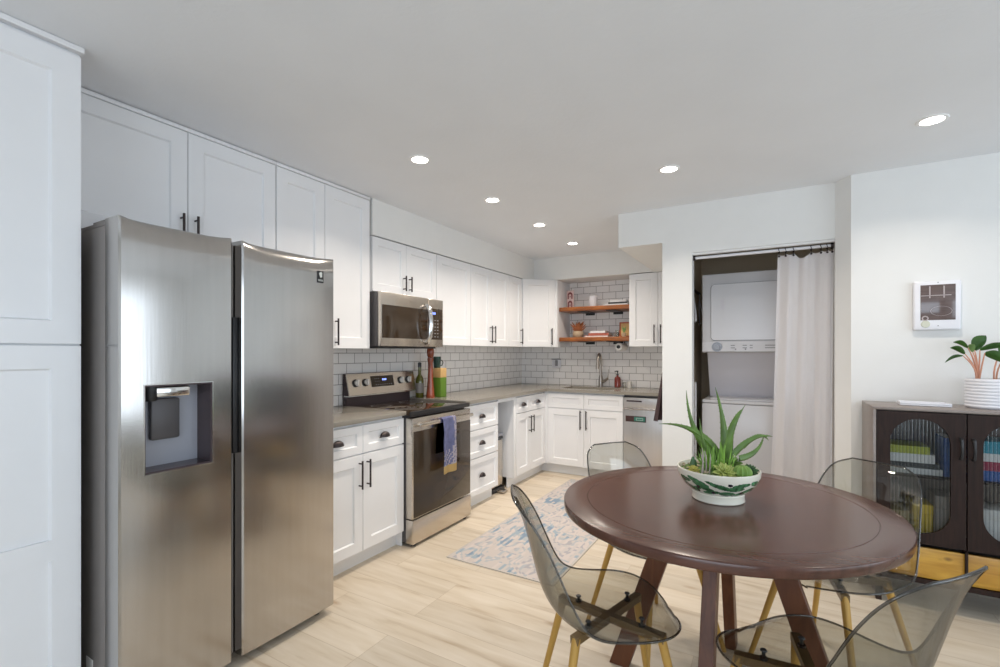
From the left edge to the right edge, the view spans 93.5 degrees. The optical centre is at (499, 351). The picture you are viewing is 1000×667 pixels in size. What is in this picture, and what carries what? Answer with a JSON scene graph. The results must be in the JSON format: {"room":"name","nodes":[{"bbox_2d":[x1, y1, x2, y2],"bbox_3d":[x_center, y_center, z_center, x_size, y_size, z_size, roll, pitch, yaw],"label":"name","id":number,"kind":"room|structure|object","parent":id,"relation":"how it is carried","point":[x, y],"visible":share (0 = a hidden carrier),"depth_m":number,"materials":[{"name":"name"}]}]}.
{"room":"kitchen","nodes":[
{"label":"kitchen","id":0,"kind":"room"},
{"bbox_2d":[0,0,999,259],"bbox_3d":[0.897,-1.124,1.017,6.275,0.100,8.160,0,0,30],"label":"ceiling","id":1,"kind":"structure","parent":0,"point":[566,113],"depth_m":1.94,"materials":[{"name":"paint"}]},
{"bbox_2d":[409,155,430,163],"bbox_3d":[-0.446,-1.069,2.615,0.120,0.006,0.120,0,0,30],"label":"recessed light","id":2,"kind":"object","parent":1,"relation":"in","point":[418,159],"visible":1,"depth_m":2.60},
{"bbox_2d":[484,197,500,202],"bbox_3d":[-0.053,-1.069,3.310,0.120,0.006,0.120,0,0,30],"label":"recessed light","id":3,"kind":"object","parent":1,"relation":"in","point":[488,199],"visible":1,"depth_m":3.30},
{"bbox_2d":[532,223,546,226],"bbox_3d":[0.332,-1.069,3.959,0.120,0.006,0.120,0,0,30],"label":"recessed light","id":4,"kind":"object","parent":1,"relation":"in","point":[534,224],"visible":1,"depth_m":3.94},
{"bbox_2d":[566,242,577,244],"bbox_3d":[0.715,-1.069,4.631,0.120,0.006,0.120,0,0,30],"label":"recessed light","id":5,"kind":"object","parent":1,"relation":"in","point":[568,243],"visible":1,"depth_m":4.62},
{"bbox_2d":[658,165,679,172],"bbox_3d":[0.989,-1.069,2.751,0.120,0.006,0.120,0,0,30],"label":"recessed light","id":6,"kind":"object","parent":1,"relation":"in","point":[668,168],"visible":1,"depth_m":2.74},
{"bbox_2d":[915,113,949,126],"bbox_3d":[1.996,-1.069,2.171,0.120,0.006,0.120,0,0,30],"label":"recessed light","id":7,"kind":"object","parent":1,"relation":"in","point":[937,118],"visible":1,"depth_m":2.16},
{"bbox_2d":[225,470,999,666],"bbox_3d":[0.897,1.366,1.017,6.275,0.100,8.160,0,0,30],"label":"floor","id":8,"kind":"structure","parent":0,"point":[405,605],"depth_m":2.32,"materials":[{"name":"brown wood"}]},
{"bbox_2d":[0,12,84,666],"bbox_3d":[-1.975,0.122,1.410,0.627,2.388,0.946,0,0,30],"label":"pantry cabinet","id":9,"kind":"object","parent":8,"relation":"on","point":[40,70],"visible":1,"depth_m":1.57,"materials":[{"name":"white wood"}]},
{"bbox_2d":[80,215,332,666],"bbox_3d":[-1.424,0.421,2.197,0.836,1.790,0.906,0,0,30],"label":"refrigerator","id":10,"kind":"object","parent":8,"relation":"on","point":[207,361],"visible":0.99,"depth_m":1.84,"materials":[{"name":"silver metal"}]},
{"bbox_2d":[86,656,92,666],"bbox_3d":[-1.502,1.168,1.720,0.056,0.096,0.002,0,0,30],"label":"paper tag","id":11,"kind":"object","parent":10,"relation":"attached to","point":[89,662],"visible":1,"depth_m":1.72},
{"bbox_2d":[317,270,323,282],"bbox_3d":[-0.880,-0.368,2.303,0.005,0.058,0.036,0,0,30],"label":"sticker","id":12,"kind":"object","parent":10,"relation":"attached to","point":[320,274],"visible":1,"depth_m":2.30,"materials":[{"name":"black plastic"}]},
{"bbox_2d":[333,416,403,576],"bbox_3d":[-1.085,0.872,2.998,0.646,0.888,0.756,0,0,30],"label":"base cabinet","id":13,"kind":"object","parent":8,"relation":"on","point":[368,457],"visible":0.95,"depth_m":2.89,"materials":[{"name":"white wood"}]},
{"bbox_2d":[333,406,405,427],"bbox_3d":[-1.090,0.411,2.996,0.631,0.030,0.749,0,0,30],"label":"countertop","id":14,"kind":"structure","parent":13,"relation":"on","point":[342,415],"depth_m":3.00,"materials":[{"name":"stone"}]},
{"bbox_2d":[343,371,472,545],"bbox_3d":[-0.675,0.740,3.608,0.720,1.152,0.738,0,0,30],"label":"range","id":15,"kind":"object","parent":8,"relation":"on","point":[434,501],"visible":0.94,"depth_m":3.44,"materials":[{"name":"silver metal"}]},
{"bbox_2d":[353,399,469,416],"bbox_3d":[-0.685,0.419,3.606,0.620,0.034,0.700,0,0,30],"label":"cooktop","id":16,"kind":"object","parent":15,"relation":"in","point":[413,407],"depth_m":3.55,"materials":[{"name":"black glass"}]},
{"bbox_2d":[436,415,456,474],"bbox_3d":[-0.382,0.667,3.400,0.057,0.399,0.192,0,0,30],"label":"dish towel","id":17,"kind":"object","parent":15,"relation":"hanging from","point":[446,431],"visible":0.96,"depth_m":3.40,"materials":[{"name":"blue fabric"}]},
{"bbox_2d":[464,400,497,505],"bbox_3d":[-0.405,0.872,4.172,0.637,0.888,0.545,0,0,30],"label":"base cabinet","id":18,"kind":"object","parent":8,"relation":"on","point":[483,427],"visible":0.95,"depth_m":4.06,"materials":[{"name":"white wood"}]},
{"bbox_2d":[492,432,507,493],"bbox_3d":[-0.139,1.042,4.488,0.440,0.542,0.235,0,0,30],"label":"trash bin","id":19,"kind":"object","parent":8,"relation":"on","point":[499,488],"visible":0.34,"depth_m":4.45,"materials":[{"name":"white plastic"}]},
{"bbox_2d":[496,397,513,402],"bbox_3d":[-0.201,0.872,4.543,0.597,0.888,0.296,0,0,30],"label":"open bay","id":20,"kind":"object","parent":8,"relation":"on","point":[510,398],"visible":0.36,"depth_m":4.38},
{"bbox_2d":[496,392,544,487],"bbox_3d":[0.086,0.872,5.006,0.646,0.888,0.786,0,0,30],"label":"base cabinet","id":21,"kind":"object","parent":8,"relation":"on","point":[521,420],"visible":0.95,"depth_m":4.69,"materials":[{"name":"white wood"}]},
{"bbox_2d":[410,383,658,403],"bbox_3d":[0.616,0.411,4.519,2.044,0.030,2.174,0,0,30],"label":"countertop","id":22,"kind":"structure","parent":21,"relation":"on","point":[473,396],"depth_m":4.79,"materials":[{"name":"stone"}]},
{"bbox_2d":[415,362,423,397],"bbox_3d":[-0.704,0.242,4.114,0.075,0.306,0.075,0,0,30],"label":"oil bottle","id":23,"kind":"object","parent":22,"relation":"on","point":[419,382],"visible":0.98,"depth_m":4.08,"materials":[{"name":"green glass"}]},
{"bbox_2d":[426,349,434,397],"bbox_3d":[-0.603,0.176,4.069,0.076,0.438,0.076,0,0,30],"label":"pepper mill","id":24,"kind":"object","parent":22,"relation":"on","point":[430,393],"visible":0.92,"depth_m":4.05,"materials":[{"name":"red wood"}]},
{"bbox_2d":[433,368,445,396],"bbox_3d":[-0.531,0.268,4.143,0.084,0.255,0.086,0,0,30],"label":"canister","id":25,"kind":"object","parent":22,"relation":"on","point":[439,374],"visible":0.94,"depth_m":4.11,"materials":[{"name":"green paint"}]},
{"bbox_2d":[433,357,442,367],"bbox_3d":[-0.548,0.090,4.153,0.072,0.100,0.100,0,0,30],"label":"coffee mug","id":26,"kind":"object","parent":25,"relation":"on","point":[437,360],"visible":0.98,"depth_m":4.11,"materials":[{"name":"teal ceramic"}]},
{"bbox_2d":[596,353,608,386],"bbox_3d":[1.116,0.202,5.288,0.193,0.387,0.127,0,0,-35],"label":"kitchen faucet","id":27,"kind":"object","parent":22,"relation":"on","point":[601,381],"visible":1,"depth_m":5.33,"materials":[{"name":"silver metal"}]},
{"bbox_2d":[614,371,620,386],"bbox_3d":[1.318,0.302,5.268,0.072,0.187,0.072,0,0,30],"label":"soap bottle","id":28,"kind":"object","parent":22,"relation":"on","point":[617,380],"visible":1,"depth_m":5.25,"materials":[{"name":"red plastic"}]},
{"bbox_2d":[627,381,631,387],"bbox_3d":[1.435,0.361,5.212,0.058,0.068,0.058,0,0,30],"label":"drinking glass","id":29,"kind":"object","parent":22,"relation":"on","point":[629,383],"visible":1,"depth_m":5.19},
{"bbox_2d":[447,479,597,586],"bbox_3d":[0.515,1.312,3.743,0.744,0.006,2.129,0,0,30],"label":"area rug","id":30,"kind":"object","parent":8,"relation":"on","point":[504,548],"visible":0.69,"depth_m":3.21,"materials":[{"name":"beige fabric"}]},
{"bbox_2d":[542,391,623,475],"bbox_3d":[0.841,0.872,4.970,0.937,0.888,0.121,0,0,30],"label":"base cabinet","id":31,"kind":"object","parent":8,"relation":"on","point":[574,422],"visible":0.95,"depth_m":4.93,"materials":[{"name":"white wood"}]},
{"bbox_2d":[510,484,681,666],"bbox_3d":[0.317,0.899,1.611,0.561,0.840,0.475,0,0,-2],"label":"dining chair","id":32,"kind":"object","parent":8,"relation":"on","point":[604,617],"visible":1,"depth_m":1.57,"materials":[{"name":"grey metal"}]},
{"bbox_2d":[623,395,661,468],"bbox_3d":[1.629,0.872,4.809,0.581,0.888,0.610,0,0,30],"label":"dishwasher","id":33,"kind":"object","parent":8,"relation":"on","point":[647,436],"visible":0.47,"depth_m":4.62,"materials":[{"name":"silver metal"}]},
{"bbox_2d":[626,415,645,422],"bbox_3d":[1.339,0.662,4.640,0.200,0.058,0.007,0,0,30],"label":"magnet","id":34,"kind":"object","parent":33,"relation":"attached to","point":[628,418],"visible":1,"depth_m":4.63},
{"bbox_2d":[586,441,726,666],"bbox_3d":[0.686,0.899,2.234,0.475,0.840,0.560,0,0,-23],"label":"dining chair","id":35,"kind":"object","parent":8,"relation":"on","point":[610,547],"visible":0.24,"depth_m":2.26,"materials":[{"name":"black plastic"}]},
{"bbox_2d":[694,382,696,458],"bbox_3d":[1.518,0.780,3.700,0.015,1.068,0.322,0,0,30],"label":"drying rack","id":36,"kind":"object","parent":8,"relation":"on","point":[695,383],"visible":0.19,"depth_m":3.82,"materials":[{"name":"metal"}]},
{"bbox_2d":[702,269,776,473],"bbox_3d":[2.137,0.330,4.003,0.688,1.933,0.732,0,0,30],"label":"dryer","id":37,"kind":"object","parent":8,"relation":"on","point":[739,308],"visible":0.51,"depth_m":3.77,"materials":[{"name":"white metal"}]},
{"bbox_2d":[702,395,773,473],"bbox_3d":[2.144,0.838,4.015,0.688,0.916,0.704,0,0,30],"label":"washer","id":38,"kind":"object","parent":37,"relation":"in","point":[756,417],"depth_m":3.73,"materials":[{"name":"white metal"}]},
{"bbox_2d":[564,466,916,666],"bbox_3d":[0.834,0.941,1.785,1.139,0.750,1.150,0,0,30],"label":"dining table","id":39,"kind":"object","parent":8,"relation":"on","point":[788,531],"visible":0.87,"depth_m":1.58,"materials":[{"name":"brown wood"}]},
{"bbox_2d":[661,387,772,505],"bbox_3d":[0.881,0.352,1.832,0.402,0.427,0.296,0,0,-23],"label":"succulent bowl","id":40,"kind":"object","parent":39,"relation":"on","point":[719,478],"visible":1,"depth_m":1.77,"materials":[{"name":"green ceramic"}]},
{"bbox_2d":[748,457,921,666],"bbox_3d":[1.398,0.899,1.932,0.560,0.840,0.475,0,0,-25],"label":"dining chair","id":41,"kind":"object","parent":8,"relation":"on","point":[839,588],"visible":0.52,"depth_m":1.83,"materials":[{"name":"black plastic"}]},
{"bbox_2d":[715,565,987,666],"bbox_3d":[0.897,0.899,1.267,0.475,0.840,0.560,0,0,-22],"label":"dining chair","id":42,"kind":"object","parent":8,"relation":"on","point":[800,654],"visible":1,"depth_m":1.26,"materials":[{"name":"black plastic"}]},
{"bbox_2d":[862,401,999,599],"bbox_3d":[2.716,0.803,2.267,1.500,1.026,0.387,0,0,30],"label":"sideboard","id":43,"kind":"object","parent":8,"relation":"on","point":[946,552],"visible":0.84,"depth_m":2.38,"materials":[{"name":"brown wood"}]},
{"bbox_2d":[890,501,909,521],"bbox_3d":[2.161,0.910,2.595,0.124,0.130,0.164,0,0,30],"label":"storage box","id":44,"kind":"object","parent":43,"relation":"in","point":[897,507],"visible":0.3,"depth_m":2.52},
{"bbox_2d":[890,466,942,476],"bbox_3d":[2.220,0.625,2.566,0.250,0.030,0.200,0,0,30],"label":"book","id":45,"kind":"object","parent":43,"relation":"on","point":[892,468],"visible":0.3,"depth_m":2.46,"materials":[{"name":"white paper"}]},
{"bbox_2d":[890,460,939,469],"bbox_3d":[2.211,0.596,2.571,0.250,0.028,0.200,0,0,30],"label":"book","id":46,"kind":"object","parent":45,"relation":"on","point":[936,466],"visible":0.39,"depth_m":2.47,"materials":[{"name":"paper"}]},
{"bbox_2d":[890,452,934,463],"bbox_3d":[2.207,0.559,2.574,0.220,0.045,0.200,0,0,30],"label":"book","id":47,"kind":"object","parent":46,"relation":"on","point":[894,456],"visible":0.48,"depth_m":2.48,"materials":[{"name":"white paper"}]},
{"bbox_2d":[890,439,929,454],"bbox_3d":[2.198,0.516,2.579,0.200,0.040,0.200,0,0,30],"label":"book","id":48,"kind":"object","parent":47,"relation":"on","point":[900,446],"visible":0.64,"depth_m":2.50,"materials":[{"name":"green paper"}]},
{"bbox_2d":[905,495,932,532],"bbox_3d":[2.260,0.888,2.537,0.084,0.175,0.164,0,0,30],"label":"game box","id":49,"kind":"object","parent":43,"relation":"on","point":[912,503],"visible":0.8,"depth_m":2.48,"materials":[{"name":"yellow cardboard"}]},
{"bbox_2d":[897,400,951,406],"bbox_3d":[2.297,0.281,2.550,0.210,0.018,0.100,0,0,32],"label":"book","id":50,"kind":"object","parent":43,"relation":"on","point":[900,402],"visible":1,"depth_m":2.53,"materials":[{"name":"white paper"}]},
{"bbox_2d":[926,488,949,531],"bbox_3d":[2.336,0.861,2.493,0.079,0.230,0.164,0,0,30],"label":"storage box","id":51,"kind":"object","parent":43,"relation":"in","point":[939,498],"visible":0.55,"depth_m":2.44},
{"bbox_2d":[935,433,949,476],"bbox_3d":[2.337,0.540,2.469,0.040,0.201,0.160,0,0,30],"label":"book","id":52,"kind":"object","parent":43,"relation":"on","point":[942,444],"visible":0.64,"depth_m":2.42,"materials":[{"name":"blue paper"}]},
{"bbox_2d":[946,335,999,409],"bbox_3d":[2.492,0.101,2.447,0.180,0.376,0.254,0,0,-45],"label":"potted plant","id":53,"kind":"object","parent":43,"relation":"on","point":[980,393],"visible":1,"depth_m":2.41,"materials":[{"name":"green plant"}]},
{"bbox_2d":[966,500,999,540],"bbox_3d":[2.532,0.880,2.378,0.244,0.190,0.164,0,0,30],"label":"storage box","id":54,"kind":"object","parent":43,"relation":"in","point":[986,504],"visible":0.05,"depth_m":2.34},
{"bbox_2d":[966,466,999,481],"bbox_3d":[2.544,0.616,2.377,0.260,0.050,0.200,0,0,30],"label":"book","id":55,"kind":"object","parent":43,"relation":"on","point":[986,473],"visible":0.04,"depth_m":2.33,"materials":[{"name":"blue paper"}]},
{"bbox_2d":[966,456,999,471],"bbox_3d":[2.535,0.568,2.382,0.260,0.045,0.200,0,0,30],"label":"book","id":56,"kind":"object","parent":55,"relation":"on","point":[986,464],"visible":0.09,"depth_m":2.33,"materials":[{"name":"red paper"}]},
{"bbox_2d":[966,448,999,462],"bbox_3d":[2.539,0.524,2.380,0.250,0.040,0.200,0,0,30],"label":"book","id":57,"kind":"object","parent":56,"relation":"on","point":[986,456],"visible":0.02,"depth_m":2.33,"materials":[{"name":"white paper"}]},
{"bbox_2d":[966,435,999,453],"bbox_3d":[2.531,0.474,2.385,0.230,0.060,0.200,0,0,30],"label":"book","id":58,"kind":"object","parent":57,"relation":"on","point":[996,439],"visible":0.31,"depth_m":2.33,"materials":[{"name":"blue paper"}]},
{"bbox_2d":[618,182,834,465],"bbox_3d":[1.849,0.121,3.882,1.385,2.390,1.290,0,0,30],"label":"wall","id":59,"kind":"structure","parent":0,"point":[664,240],"depth_m":3.42,"materials":[{"name":"paint"}]},
{"bbox_2d":[369,198,653,283],"bbox_3d":[0.428,-0.944,4.204,2.055,0.260,2.925,0,0,30],"label":"soffit","id":60,"kind":"object","parent":59,"relation":"attached to","point":[388,222],"depth_m":4.63,"materials":[{"name":"paint"}]},
{"bbox_2d":[629,272,661,346],"bbox_3d":[1.689,-0.434,4.916,0.588,0.757,0.406,0,0,30],"label":"upper cabinet","id":61,"kind":"object","parent":59,"relation":"attached to","point":[645,289],"visible":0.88,"depth_m":4.84,"materials":[{"name":"white wood"}]},
{"bbox_2d":[694,255,700,457],"bbox_3d":[1.656,0.121,4.064,0.008,2.390,1.210,0,0,30],"label":"lining","id":62,"kind":"object","parent":59,"relation":"attached to","point":[697,264],"visible":0.07,"depth_m":4.35,"materials":[{"name":"paint"}]},
{"bbox_3d":[1.635,-0.535,4.001,0.035,0.010,0.840,0,0,30],"label":"rail","id":63,"kind":"object","parent":62,"relation":"attached to","visible":0},
{"bbox_2d":[694,298,696,322],"bbox_3d":[1.645,-0.390,3.977,0.030,0.283,0.341,0,0,21],"label":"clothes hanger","id":64,"kind":"object","parent":63,"relation":"hanging from","point":[695,315],"visible":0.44,"depth_m":3.91,"materials":[{"name":"white plastic"}]},
{"bbox_2d":[698,294,701,325],"bbox_3d":[1.832,-0.390,4.297,0.030,0.283,0.341,0,0,17],"label":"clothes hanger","id":65,"kind":"object","parent":63,"relation":"hanging from","point":[699,303],"visible":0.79,"depth_m":4.34,"materials":[{"name":"black plastic"}]},
{"bbox_2d":[692,239,834,255],"bbox_3d":[1.772,-0.712,3.215,0.848,0.015,0.030,0,0,30],"label":"trim","id":66,"kind":"structure","parent":59,"relation":"attached to","point":[829,240],"depth_m":3.19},
{"bbox_2d":[693,242,833,260],"bbox_3d":[1.786,-0.688,3.241,0.846,0.036,0.036,0,0,30],"label":"curtain rod","id":67,"kind":"object","parent":59,"relation":"attached to","point":[695,258],"visible":1,"depth_m":3.22,"materials":[{"name":"brown metal"}]},
{"bbox_2d":[771,250,833,486],"bbox_3d":[1.990,0.315,3.117,0.364,1.942,0.037,0,0,30],"label":"curtain","id":68,"kind":"object","parent":67,"relation":"hanging from","point":[803,376],"visible":0.73,"depth_m":3.10,"materials":[{"name":"fabric"}]},
{"bbox_2d":[701,242,832,473],"bbox_3d":[2.488,0.121,4.337,1.170,2.390,0.100,0,0,30],"label":"wall","id":69,"kind":"structure","parent":0,"point":[764,261],"depth_m":4.43,"materials":[{"name":"paint"}]},
{"bbox_2d":[833,152,999,495],"bbox_3d":[3.405,0.121,2.231,2.965,2.390,0.215,0,0,30],"label":"wall","id":70,"kind":"structure","parent":0,"point":[896,228],"depth_m":2.72,"materials":[{"name":"paint"}]},
{"bbox_2d":[913,279,960,330],"bbox_3d":[2.451,-0.262,2.639,0.203,0.278,0.038,0,0,30],"label":"framed picture","id":71,"kind":"object","parent":70,"relation":"attached to","point":[936,304],"visible":1,"depth_m":2.63,"materials":[{"name":"white plastic"}]},
{"bbox_3d":[-1.771,0.121,2.572,0.100,2.390,8.160,0,0,30],"label":"wall","id":72,"kind":"structure","parent":0,"visible":0},
{"bbox_2d":[81,87,275,248],"bbox_3d":[-1.633,-0.784,2.311,0.381,0.571,0.949,0,0,30],"label":"upper cabinet","id":73,"kind":"object","parent":72,"relation":"attached to","point":[139,165],"visible":0.57,"depth_m":2.18,"materials":[{"name":"white wood"}]},
{"bbox_2d":[275,162,369,348],"bbox_3d":[-1.214,-0.546,3.030,0.381,1.048,0.709,0,0,30],"label":"upper cabinet","id":74,"kind":"object","parent":72,"relation":"attached to","point":[315,217],"visible":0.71,"depth_m":3.02,"materials":[{"name":"white wood"}]},
{"bbox_2d":[370,236,435,299],"bbox_3d":[-0.842,-0.620,3.668,0.381,0.388,0.719,0,0,30],"label":"upper cabinet","id":75,"kind":"object","parent":72,"relation":"attached to","point":[397,268],"visible":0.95,"depth_m":3.54,"materials":[{"name":"white wood"}]},
{"bbox_2d":[370,291,442,348],"bbox_3d":[-0.794,-0.225,3.636,0.485,0.394,0.707,0,0,30],"label":"microwave","id":76,"kind":"object","parent":75,"relation":"attached to","point":[397,321],"visible":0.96,"depth_m":3.46,"materials":[{"name":"metal"}]},
{"bbox_2d":[333,346,521,405],"bbox_3d":[-0.638,-0.015,4.407,0.008,0.819,3.632,0,0,30],"label":"backsplash","id":77,"kind":"structure","parent":72,"relation":"attached to","point":[467,368],"depth_m":4.64,"materials":[{"name":"tile"}]},
{"bbox_2d":[436,255,470,345],"bbox_3d":[-0.547,-0.435,4.210,0.345,0.758,0.506,0,0,30],"label":"upper cabinet","id":78,"kind":"object","parent":72,"relation":"attached to","point":[453,277],"visible":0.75,"depth_m":4.14,"materials":[{"name":"white wood"}]},
{"bbox_2d":[460,265,508,346],"bbox_3d":[-0.221,-0.435,4.733,0.381,0.758,0.719,0,0,30],"label":"upper cabinet","id":79,"kind":"object","parent":72,"relation":"attached to","point":[489,288],"visible":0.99,"depth_m":4.63,"materials":[{"name":"white wood"}]},
{"bbox_2d":[509,276,522,346],"bbox_3d":[0.035,-0.435,5.172,0.381,0.758,0.288,0,0,30],"label":"upper cabinet","id":80,"kind":"object","parent":72,"relation":"attached to","point":[515,284],"visible":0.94,"depth_m":5.11,"materials":[{"name":"white wood"}]},
{"bbox_3d":[2.969,0.121,4.473,6.175,2.390,0.100,0,0,30],"label":"wall","id":81,"kind":"structure","parent":0,"visible":0},
{"bbox_2d":[517,279,569,347],"bbox_3d":[0.393,-0.436,5.522,0.647,0.760,0.664,0,0,30],"label":"upper cabinet","id":82,"kind":"object","parent":81,"relation":"attached to","point":[543,324],"visible":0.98,"depth_m":5.30,"materials":[{"name":"white wood"}]},
{"bbox_2d":[552,359,560,367],"bbox_3d":[0.686,0.136,5.723,0.120,0.110,0.022,0,0,30],"label":"wall outlet","id":83,"kind":"object","parent":81,"relation":"attached to","point":[556,363],"visible":1,"depth_m":5.72,"materials":[{"name":"white plastic"}]},
{"bbox_2d":[522,279,661,387],"bbox_3d":[1.163,-0.212,5.464,2.055,1.215,0.008,0,0,30],"label":"backsplash","id":84,"kind":"structure","parent":81,"relation":"attached to","point":[642,366],"depth_m":5.48,"materials":[{"name":"tile"}]},
{"bbox_2d":[559,304,628,315],"bbox_3d":[1.103,-0.467,5.292,0.796,0.075,0.345,0,0,30],"label":"wall shelf","id":85,"kind":"object","parent":81,"relation":"attached to","point":[616,309],"visible":0.84,"depth_m":5.20,"materials":[{"name":"brown wood"}]},
{"bbox_2d":[567,290,573,306],"bbox_3d":[0.813,-0.607,5.433,0.094,0.205,0.010,0,0,40],"label":"picture card","id":86,"kind":"object","parent":85,"relation":"on","point":[570,294],"visible":0.85,"depth_m":5.43,"materials":[{"name":"pink paper"}]},
{"bbox_2d":[589,296,597,305],"bbox_3d":[1.060,-0.570,5.343,0.096,0.130,0.096,0,0,30],"label":"ceramic cup","id":87,"kind":"object","parent":85,"relation":"on","point":[593,300],"visible":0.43,"depth_m":5.30,"materials":[{"name":"white ceramic"}]},
{"bbox_3d":[1.301,-0.515,5.191,0.260,0.022,0.160,0,0,30],"label":"book","id":88,"kind":"object","parent":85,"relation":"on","visible":0},
{"bbox_2d":[608,301,628,303],"bbox_3d":[1.315,-0.537,5.183,0.210,0.020,0.140,0,0,27],"label":"book","id":89,"kind":"object","parent":88,"relation":"on","point":[624,301],"visible":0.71,"depth_m":5.13,"materials":[{"name":"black paper"}]},
{"bbox_2d":[610,300,628,301],"bbox_3d":[1.316,-0.556,5.176,0.180,0.018,0.130,0,0,32],"label":"book","id":90,"kind":"object","parent":89,"relation":"on","point":[611,300],"visible":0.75,"depth_m":5.12,"materials":[{"name":"white paper"}]},
{"bbox_2d":[559,336,628,343],"bbox_3d":[1.103,-0.127,5.292,0.796,0.075,0.345,0,0,30],"label":"wall shelf","id":91,"kind":"object","parent":81,"relation":"attached to","point":[588,340],"visible":0.79,"depth_m":5.18,"materials":[{"name":"brown wood"}]},
{"bbox_2d":[570,321,585,336],"bbox_3d":[0.898,-0.260,5.394,0.154,0.190,0.164,0,0,-24],"label":"potted plant","id":92,"kind":"object","parent":91,"relation":"on","point":[578,331],"visible":0.98,"depth_m":5.37,"materials":[{"name":"orange plant"}]},
{"bbox_2d":[585,335,612,336],"bbox_3d":[1.105,-0.174,5.276,0.275,0.020,0.170,0,0,30],"label":"book","id":93,"kind":"object","parent":91,"relation":"on","point":[587,335],"visible":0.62,"depth_m":5.20,"materials":[{"name":"white paper"}]},
{"bbox_2d":[588,333,611,334],"bbox_3d":[1.128,-0.198,5.280,0.230,0.026,0.160,0,0,28],"label":"book","id":94,"kind":"object","parent":93,"relation":"on","point":[588,333],"visible":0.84,"depth_m":5.21,"materials":[{"name":"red paper"}]},
{"bbox_2d":[590,331,608,332],"bbox_3d":[1.119,-0.224,5.274,0.180,0.024,0.140,0,0,33],"label":"book","id":95,"kind":"object","parent":94,"relation":"on","point":[590,331],"visible":0.88,"depth_m":5.21,"materials":[{"name":"white paper"}]},
{"bbox_2d":[615,342,627,350],"bbox_3d":[1.345,-0.067,5.195,0.080,0.101,0.259,0,0,30],"label":"paper towel holder","id":96,"kind":"object","parent":91,"relation":"attached to","point":[619,346],"visible":1,"depth_m":5.11,"materials":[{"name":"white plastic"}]},
{"bbox_2d":[619,322,628,336],"bbox_3d":[1.388,-0.247,5.170,0.150,0.165,0.012,0,0,34],"label":"framed picture","id":97,"kind":"object","parent":91,"relation":"on","point":[624,324],"visible":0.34,"depth_m":5.18,"materials":[{"name":"brown wood"}]},
{"bbox_2d":[622,326,625,336],"bbox_3d":[1.345,-0.223,5.096,0.052,0.117,0.052,0,0,30],"label":"potted plant","id":98,"kind":"object","parent":91,"relation":"on","point":[623,329],"visible":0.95,"depth_m":5.08,"materials":[{"name":"green plant"}]},
{"bbox_3d":[1.700,0.121,4.247,0.100,2.390,1.570,0,0,30],"label":"wall partition","id":99,"kind":"structure","parent":0,"visible":0},
{"bbox_3d":[1.311,0.011,3.704,0.027,0.036,0.036,0,0,30],"label":"towel hook","id":100,"kind":"object","parent":99,"relation":"attached to","visible":0},
{"bbox_2d":[653,376,661,421],"bbox_3d":[1.286,0.281,3.717,0.072,0.530,0.377,0,0,35],"label":"hanging towel","id":101,"kind":"object","parent":100,"relation":"hanging from","point":[658,411],"visible":0.23,"depth_m":3.63,"materials":[{"name":"fabric"}]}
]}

